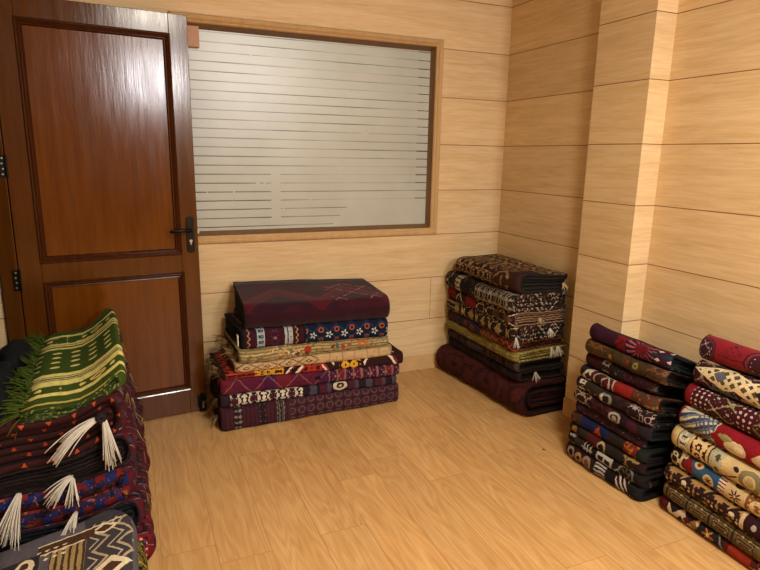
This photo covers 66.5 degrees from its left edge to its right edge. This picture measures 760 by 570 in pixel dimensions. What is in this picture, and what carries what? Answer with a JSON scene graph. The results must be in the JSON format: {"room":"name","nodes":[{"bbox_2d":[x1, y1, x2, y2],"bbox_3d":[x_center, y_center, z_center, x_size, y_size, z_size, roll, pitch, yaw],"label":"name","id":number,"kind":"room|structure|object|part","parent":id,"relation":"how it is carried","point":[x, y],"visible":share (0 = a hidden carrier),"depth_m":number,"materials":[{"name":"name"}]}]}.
{"room":"store","nodes":[
{"label":"store","id":0,"kind":"room"},
{"bbox_2d":[0,272,8,348],"bbox_3d":[-0.517,0.165,-0.432,0.280,2.750,7.200,-4,14,-23],"label":"wall","id":1,"kind":"structure","parent":0,"point":[4,336],"depth_m":2.79,"materials":[{"name":"brown wood"}]},
{"bbox_2d":[0,120,26,341],"bbox_3d":[-1.571,-0.163,2.298,0.070,2.159,0.934,-4,14,-23],"label":"trim","id":2,"kind":"structure","parent":1,"relation":"attached to","point":[13,301],"depth_m":2.72,"materials":[{"name":"brown wood"}]},
{"bbox_2d":[0,0,206,420],"bbox_3d":[-1.343,-0.271,2.892,0.871,2.102,0.101,-6,14,-29],"label":"door","id":3,"kind":"structure","parent":1,"relation":"in","point":[97,162],"depth_m":2.85,"materials":[{"name":"brown wood"}]},
{"bbox_3d":[-1.333,-0.671,2.817,0.660,1.106,0.022,-6,14,-29],"label":"moulding","id":4,"kind":"part","parent":3,"relation":"part of","materials":[{"name":"brown wood"}]},
{"bbox_3d":[-1.343,-0.675,2.833,0.656,1.102,0.016,-6,14,-29],"label":"panel","id":5,"kind":"part","parent":3,"relation":"part of","materials":[{"name":"brown wood"}]},
{"bbox_3d":[-1.345,0.289,3.035,0.661,0.681,0.022,-6,14,-29],"label":"moulding","id":6,"kind":"part","parent":3,"relation":"part of","materials":[{"name":"brown wood"}]},
{"bbox_3d":[-1.355,0.285,3.051,0.657,0.677,0.016,-6,14,-29],"label":"panel","id":7,"kind":"part","parent":3,"relation":"part of","materials":[{"name":"brown wood"}]},
{"bbox_3d":[-1.041,-0.284,3.038,0.122,0.022,0.055,-6,14,-29],"label":"lever","id":8,"kind":"part","parent":3,"relation":"part of","materials":[{"name":"black metal"}]},
{"bbox_3d":[-1.012,-0.269,3.094,0.040,0.196,0.008,-6,14,-29],"label":"handle plate","id":9,"kind":"part","parent":3,"relation":"part of","materials":[{"name":"black metal"}]},
{"bbox_2d":[43,0,512,382],"bbox_3d":[-0.654,-0.694,3.385,3.200,2.750,0.100,-4,14,-23],"label":"wall","id":10,"kind":"structure","parent":0,"point":[411,270],"depth_m":3.71,"materials":[{"name":"brown wood"}]},
{"bbox_2d":[168,11,443,243],"bbox_3d":[-0.367,-0.877,3.439,1.609,1.210,0.090,-4,14,-23],"label":"window","id":11,"kind":"structure","parent":10,"relation":"in","point":[297,129],"depth_m":3.45,"materials":[{"name":"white glass"}]},
{"bbox_2d":[206,353,438,399],"bbox_3d":[-0.505,0.597,3.689,2.873,0.104,0.008,-4,14,-23],"label":"baseboard","id":12,"kind":"structure","parent":10,"relation":"attached to","point":[418,362],"depth_m":4.00,"materials":[{"name":"brown wood"}]},
{"bbox_2d":[143,367,750,569],"bbox_3d":[0.005,1.310,0.901,4.400,0.050,8.900,-4,14,-23],"label":"floor","id":13,"kind":"structure","parent":0,"point":[445,474],"depth_m":2.52,"materials":[{"name":"laminate"}]},
{"bbox_2d":[138,540,147,569],"bbox_3d":[-0.869,1.047,1.598,0.462,0.124,0.845,-4,14,-23],"label":"rug","id":14,"kind":"object","parent":13,"relation":"on","point":[142,557],"visible":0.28,"depth_m":1.96,"materials":[{"name":"yellow fabric"}]},
{"bbox_2d":[0,510,138,569],"bbox_3d":[-0.883,0.941,1.575,0.433,0.164,0.840,-4,14,-23],"label":"rug","id":15,"kind":"object","parent":14,"relation":"on","point":[108,539],"visible":1,"depth_m":1.84,"materials":[{"name":"grey fabric"}]},
{"bbox_2d":[136,421,155,559],"bbox_3d":[-1.236,0.851,2.451,0.503,0.121,1.033,-4,14,-23],"label":"rug","id":16,"kind":"object","parent":13,"relation":"on","point":[145,530],"visible":0.11,"depth_m":2.10,"materials":[{"name":"red fabric"}]},
{"bbox_2d":[0,397,154,552],"bbox_3d":[-1.237,0.740,2.444,0.511,0.146,0.997,-4,14,-23],"label":"rug","id":17,"kind":"object","parent":16,"relation":"on","point":[134,505],"visible":0.26,"depth_m":2.07,"materials":[{"name":"fabric"}]},
{"bbox_2d":[0,377,136,550],"bbox_3d":[-1.240,0.651,2.370,0.460,0.214,1.090,-4,14,-23],"label":"rug","id":18,"kind":"object","parent":17,"relation":"on","point":[18,512],"visible":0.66,"depth_m":1.96,"materials":[{"name":"blue fabric"}]},
{"bbox_2d":[0,356,144,498],"bbox_3d":[-1.244,0.507,2.393,0.491,0.171,0.987,-4,14,-23],"label":"rug","id":19,"kind":"object","parent":18,"relation":"on","point":[88,464],"visible":0.32,"depth_m":1.98,"materials":[{"name":"fabric"}]},
{"bbox_2d":[0,331,130,474],"bbox_3d":[-1.242,0.413,2.322,0.454,0.258,1.079,-4,14,-23],"label":"rug","id":20,"kind":"object","parent":19,"relation":"on","point":[43,442],"visible":0.34,"depth_m":1.93,"materials":[{"name":"red fabric"}]},
{"bbox_2d":[0,339,30,418],"bbox_3d":[-1.393,0.331,2.148,0.108,0.105,0.737,-4,14,-23],"label":"crumpled cloth","id":21,"kind":"object","parent":20,"relation":"on","point":[11,353],"visible":0.88,"depth_m":2.26,"materials":[{"name":"fabric"}]},
{"bbox_2d":[0,309,125,440],"bbox_3d":[-1.262,0.313,2.327,0.421,0.204,0.989,-5,14,-26],"label":"folded blanket","id":22,"kind":"object","parent":20,"relation":"on","point":[66,372],"visible":0.95,"depth_m":2.15,"materials":[{"name":"green fabric"}]},
{"bbox_2d":[205,382,398,430],"bbox_3d":[-0.453,0.644,3.424,1.112,0.125,0.425,-4,14,-23],"label":"rug","id":23,"kind":"object","parent":13,"relation":"on","point":[278,410],"visible":0.62,"depth_m":3.23,"materials":[{"name":"fabric"}]},
{"bbox_2d":[209,374,395,409],"bbox_3d":[-0.462,0.561,3.414,1.094,0.093,0.401,-4,14,-23],"label":"rug","id":24,"kind":"object","parent":23,"relation":"on","point":[321,388],"visible":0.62,"depth_m":3.23,"materials":[{"name":"purple fabric"}]},
{"bbox_2d":[209,359,398,394],"bbox_3d":[-0.424,0.484,3.413,1.072,0.121,0.401,-4,14,-23],"label":"rug","id":25,"kind":"object","parent":24,"relation":"on","point":[266,382],"visible":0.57,"depth_m":3.22,"materials":[{"name":"fabric"}]},
{"bbox_2d":[204,342,402,384],"bbox_3d":[-0.437,0.429,3.382,1.134,0.107,0.423,-4,14,-23],"label":"rug","id":26,"kind":"object","parent":25,"relation":"on","point":[224,370],"visible":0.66,"depth_m":3.24,"materials":[{"name":"fabric"}]},
{"bbox_2d":[221,343,391,371],"bbox_3d":[-0.423,0.379,3.390,0.935,0.065,0.411,-4,14,-23],"label":"rug","id":27,"kind":"object","parent":26,"relation":"on","point":[363,353],"visible":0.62,"depth_m":3.22,"materials":[{"name":"fabric"}]},
{"bbox_2d":[212,331,387,362],"bbox_3d":[-0.457,0.312,3.346,0.982,0.099,0.426,-4,14,-23],"label":"rug","id":28,"kind":"object","parent":27,"relation":"on","point":[276,352],"visible":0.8,"depth_m":3.18,"materials":[{"name":"fabric"}]},
{"bbox_2d":[224,313,387,348],"bbox_3d":[-0.422,0.234,3.366,0.880,0.129,0.406,-4,14,-23],"label":"rug","id":29,"kind":"object","parent":28,"relation":"on","point":[245,338],"visible":0.73,"depth_m":3.19,"materials":[{"name":"multicoloured fabric"}]},
{"bbox_2d":[233,278,389,327],"bbox_3d":[-0.395,0.094,3.340,0.838,0.202,0.422,-4,14,-23],"label":"rug","id":30,"kind":"object","parent":29,"relation":"on","point":[269,303],"visible":1,"depth_m":3.24,"materials":[{"name":"red fabric"}]},
{"bbox_2d":[436,344,566,416],"bbox_3d":[0.769,0.559,3.720,0.474,0.202,0.882,-4,14,-23],"label":"rug","id":31,"kind":"object","parent":13,"relation":"on","point":[543,396],"visible":0.71,"depth_m":3.41,"materials":[{"name":"red fabric"}]},
{"bbox_2d":[449,336,563,381],"bbox_3d":[0.794,0.444,3.709,0.409,0.102,0.873,-4,14,-23],"label":"rug","id":32,"kind":"object","parent":31,"relation":"on","point":[550,372],"visible":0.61,"depth_m":3.40,"materials":[{"name":"black fabric"}]},
{"bbox_2d":[448,328,563,371],"bbox_3d":[0.783,0.380,3.707,0.422,0.096,0.841,-4,14,-23],"label":"rug","id":33,"kind":"object","parent":32,"relation":"on","point":[548,362],"visible":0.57,"depth_m":3.39,"materials":[{"name":"fabric"}]},
{"bbox_2d":[446,319,564,362],"bbox_3d":[0.759,0.320,3.681,0.400,0.100,0.878,-3,13,-18],"label":"rug","id":34,"kind":"object","parent":33,"relation":"on","point":[553,351],"visible":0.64,"depth_m":3.33,"materials":[{"name":"yellow fabric"}]},
{"bbox_2d":[448,309,563,351],"bbox_3d":[0.760,0.266,3.676,0.391,0.093,0.872,-3,13,-17],"label":"rug","id":35,"kind":"object","parent":34,"relation":"on","point":[460,319],"visible":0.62,"depth_m":3.37,"materials":[{"name":"red fabric"}]},
{"bbox_2d":[447,297,564,348],"bbox_3d":[0.768,0.198,3.641,0.411,0.122,0.901,-3,13,-19],"label":"rug","id":36,"kind":"object","parent":35,"relation":"on","point":[549,330],"visible":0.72,"depth_m":3.31,"materials":[{"name":"multicoloured fabric"}]},
{"bbox_2d":[448,286,565,326],"bbox_3d":[0.757,0.108,3.624,0.399,0.110,0.899,-3,13,-17],"label":"rug","id":37,"kind":"object","parent":36,"relation":"on","point":[521,319],"visible":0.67,"depth_m":3.30,"materials":[{"name":"brown fabric"}]},
{"bbox_2d":[446,270,566,312],"bbox_3d":[0.744,0.020,3.608,0.414,0.129,0.882,-3,13,-17],"label":"rug","id":38,"kind":"object","parent":37,"relation":"on","point":[510,301],"visible":0.73,"depth_m":3.28,"materials":[{"name":"fabric"}]},
{"bbox_2d":[455,254,567,293],"bbox_3d":[0.760,-0.089,3.581,0.380,0.145,0.857,-3,13,-17],"label":"rug","id":39,"kind":"object","parent":38,"relation":"on","point":[508,273],"visible":1,"depth_m":3.30,"materials":[{"name":"brown fabric"}]},
{"bbox_2d":[566,440,663,501],"bbox_3d":[1.206,0.842,2.772,0.446,0.080,0.460,-4,14,-23],"label":"rug","id":40,"kind":"object","parent":13,"relation":"on","point":[577,453],"visible":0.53,"depth_m":2.62,"materials":[{"name":"black fabric"}]},
{"bbox_2d":[568,430,666,487],"bbox_3d":[1.214,0.790,2.760,0.445,0.079,0.467,-4,14,-23],"label":"rug","id":41,"kind":"object","parent":40,"relation":"on","point":[649,481],"visible":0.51,"depth_m":2.59,"materials":[{"name":"black fabric"}]},
{"bbox_2d":[570,421,671,475],"bbox_3d":[1.210,0.743,2.755,0.436,0.091,0.453,-4,14,-23],"label":"rug","id":42,"kind":"object","parent":41,"relation":"on","point":[644,469],"visible":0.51,"depth_m":2.59,"materials":[{"name":"black fabric"}]},
{"bbox_2d":[571,410,675,463],"bbox_3d":[1.215,0.698,2.748,0.438,0.095,0.450,-4,14,-23],"label":"rug","id":43,"kind":"object","parent":42,"relation":"on","point":[658,454],"visible":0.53,"depth_m":2.58,"materials":[{"name":"fabric"}]},
{"bbox_2d":[576,401,674,448],"bbox_3d":[1.216,0.642,2.755,0.411,0.111,0.417,-4,14,-23],"label":"rug","id":44,"kind":"object","parent":43,"relation":"on","point":[582,408],"visible":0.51,"depth_m":2.61,"materials":[{"name":"black fabric"}]},
{"bbox_2d":[574,387,673,441],"bbox_3d":[1.219,0.593,2.724,0.436,0.132,0.452,-4,14,-23],"label":"rug","id":45,"kind":"object","parent":44,"relation":"on","point":[648,433],"visible":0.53,"depth_m":2.56,"materials":[{"name":"fabric"}]},
{"bbox_2d":[576,375,679,427],"bbox_3d":[1.220,0.542,2.712,0.423,0.138,0.455,-4,14,-23],"label":"rug","id":46,"kind":"object","parent":45,"relation":"on","point":[647,417],"visible":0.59,"depth_m":2.53,"materials":[{"name":"black fabric"}]},
{"bbox_2d":[580,364,686,413],"bbox_3d":[1.231,0.487,2.705,0.413,0.140,0.453,-4,14,-23],"label":"rug","id":47,"kind":"object","parent":46,"relation":"on","point":[653,402],"visible":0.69,"depth_m":2.54,"materials":[{"name":"red fabric"}]},
{"bbox_2d":[586,352,684,398],"bbox_3d":[1.236,0.429,2.713,0.377,0.158,0.418,-4,14,-23],"label":"rug","id":48,"kind":"object","parent":47,"relation":"on","point":[613,369],"visible":0.64,"depth_m":2.57,"materials":[{"name":"brown fabric"}]},
{"bbox_2d":[585,338,695,388],"bbox_3d":[1.245,0.376,2.679,0.393,0.171,0.463,-4,14,-23],"label":"rug","id":49,"kind":"object","parent":48,"relation":"on","point":[664,376],"visible":0.81,"depth_m":2.52,"materials":[{"name":"brown fabric"}]},
{"bbox_2d":[590,323,696,376],"bbox_3d":[1.248,0.313,2.671,0.370,0.192,0.455,-4,14,-23],"label":"rug","id":50,"kind":"object","parent":49,"relation":"on","point":[634,347],"visible":0.95,"depth_m":2.54,"materials":[{"name":"fabric"}]},
{"bbox_2d":[660,494,759,569],"bbox_3d":[1.448,0.965,2.302,0.381,0.054,0.536,-4,14,-23],"label":"rug","id":51,"kind":"object","parent":13,"relation":"on","point":[709,533],"visible":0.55,"depth_m":2.25,"materials":[{"name":"fabric"}]},
{"bbox_2d":[663,480,759,561],"bbox_3d":[1.448,0.910,2.289,0.385,0.085,0.536,-4,14,-23],"label":"rug","id":52,"kind":"object","parent":51,"relation":"on","point":[730,531],"visible":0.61,"depth_m":2.23,"materials":[{"name":"brown fabric"}]},
{"bbox_2d":[664,461,759,540],"bbox_3d":[1.452,0.843,2.275,0.379,0.104,0.536,-4,14,-23],"label":"rug","id":53,"kind":"object","parent":52,"relation":"on","point":[748,522],"visible":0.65,"depth_m":2.23,"materials":[{"name":"fabric"}]},
{"bbox_2d":[671,446,759,517],"bbox_3d":[1.458,0.773,2.262,0.367,0.120,0.536,-4,14,-23],"label":"rug","id":54,"kind":"object","parent":53,"relation":"on","point":[743,497],"visible":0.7,"depth_m":2.22,"materials":[{"name":"multicoloured fabric"}]},
{"bbox_2d":[671,423,759,496],"bbox_3d":[1.460,0.697,2.245,0.366,0.144,0.536,-4,14,-23],"label":"rug","id":55,"kind":"object","parent":54,"relation":"on","point":[726,463],"visible":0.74,"depth_m":2.21,"materials":[{"name":"beige fabric"}]},
{"bbox_2d":[679,403,759,468],"bbox_3d":[1.467,0.616,2.229,0.354,0.158,0.536,-4,14,-23],"label":"rug","id":56,"kind":"object","parent":55,"relation":"on","point":[743,445],"visible":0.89,"depth_m":2.21,"materials":[{"name":"red fabric"}]},
{"bbox_2d":[684,382,759,438],"bbox_3d":[1.481,0.532,2.216,0.326,0.168,0.536,-4,14,-23],"label":"rug","id":57,"kind":"object","parent":56,"relation":"on","point":[745,417],"visible":0.92,"depth_m":2.22,"materials":[{"name":"red fabric"}]},
{"bbox_2d":[693,360,759,408],"bbox_3d":[1.494,0.433,2.199,0.302,0.193,0.536,-4,14,-23],"label":"rug","id":58,"kind":"object","parent":57,"relation":"on","point":[743,388],"visible":1,"depth_m":2.23,"materials":[{"name":"beige fabric"}]},
{"bbox_2d":[699,334,759,378],"bbox_3d":[1.510,0.341,2.184,0.271,0.196,0.536,-4,14,-23],"label":"rug","id":59,"kind":"object","parent":58,"relation":"on","point":[736,357],"visible":1,"depth_m":2.25,"materials":[{"name":"red fabric"}]},
{"bbox_2d":[565,0,678,402],"bbox_3d":[1.218,-0.561,2.939,0.125,2.750,0.354,-4,14,-23],"label":"wall column","id":60,"kind":"structure","parent":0,"point":[636,37],"depth_m":2.87,"materials":[{"name":"brown wood"}]},
{"bbox_2d":[497,0,759,383],"bbox_3d":[2.280,-0.063,0.801,0.100,2.750,7.300,-4,14,-23],"label":"wall","id":61,"kind":"structure","parent":0,"point":[703,271],"depth_m":2.73,"materials":[{"name":"brown wood"}]},
{"bbox_2d":[562,397,576,418],"bbox_3d":[2.171,1.247,0.996,0.134,0.104,7.190,-4,14,-23],"label":"baseboard","id":62,"kind":"structure","parent":61,"relation":"attached to","point":[569,406],"depth_m":3.32,"materials":[{"name":"brown wood"}]}
]}

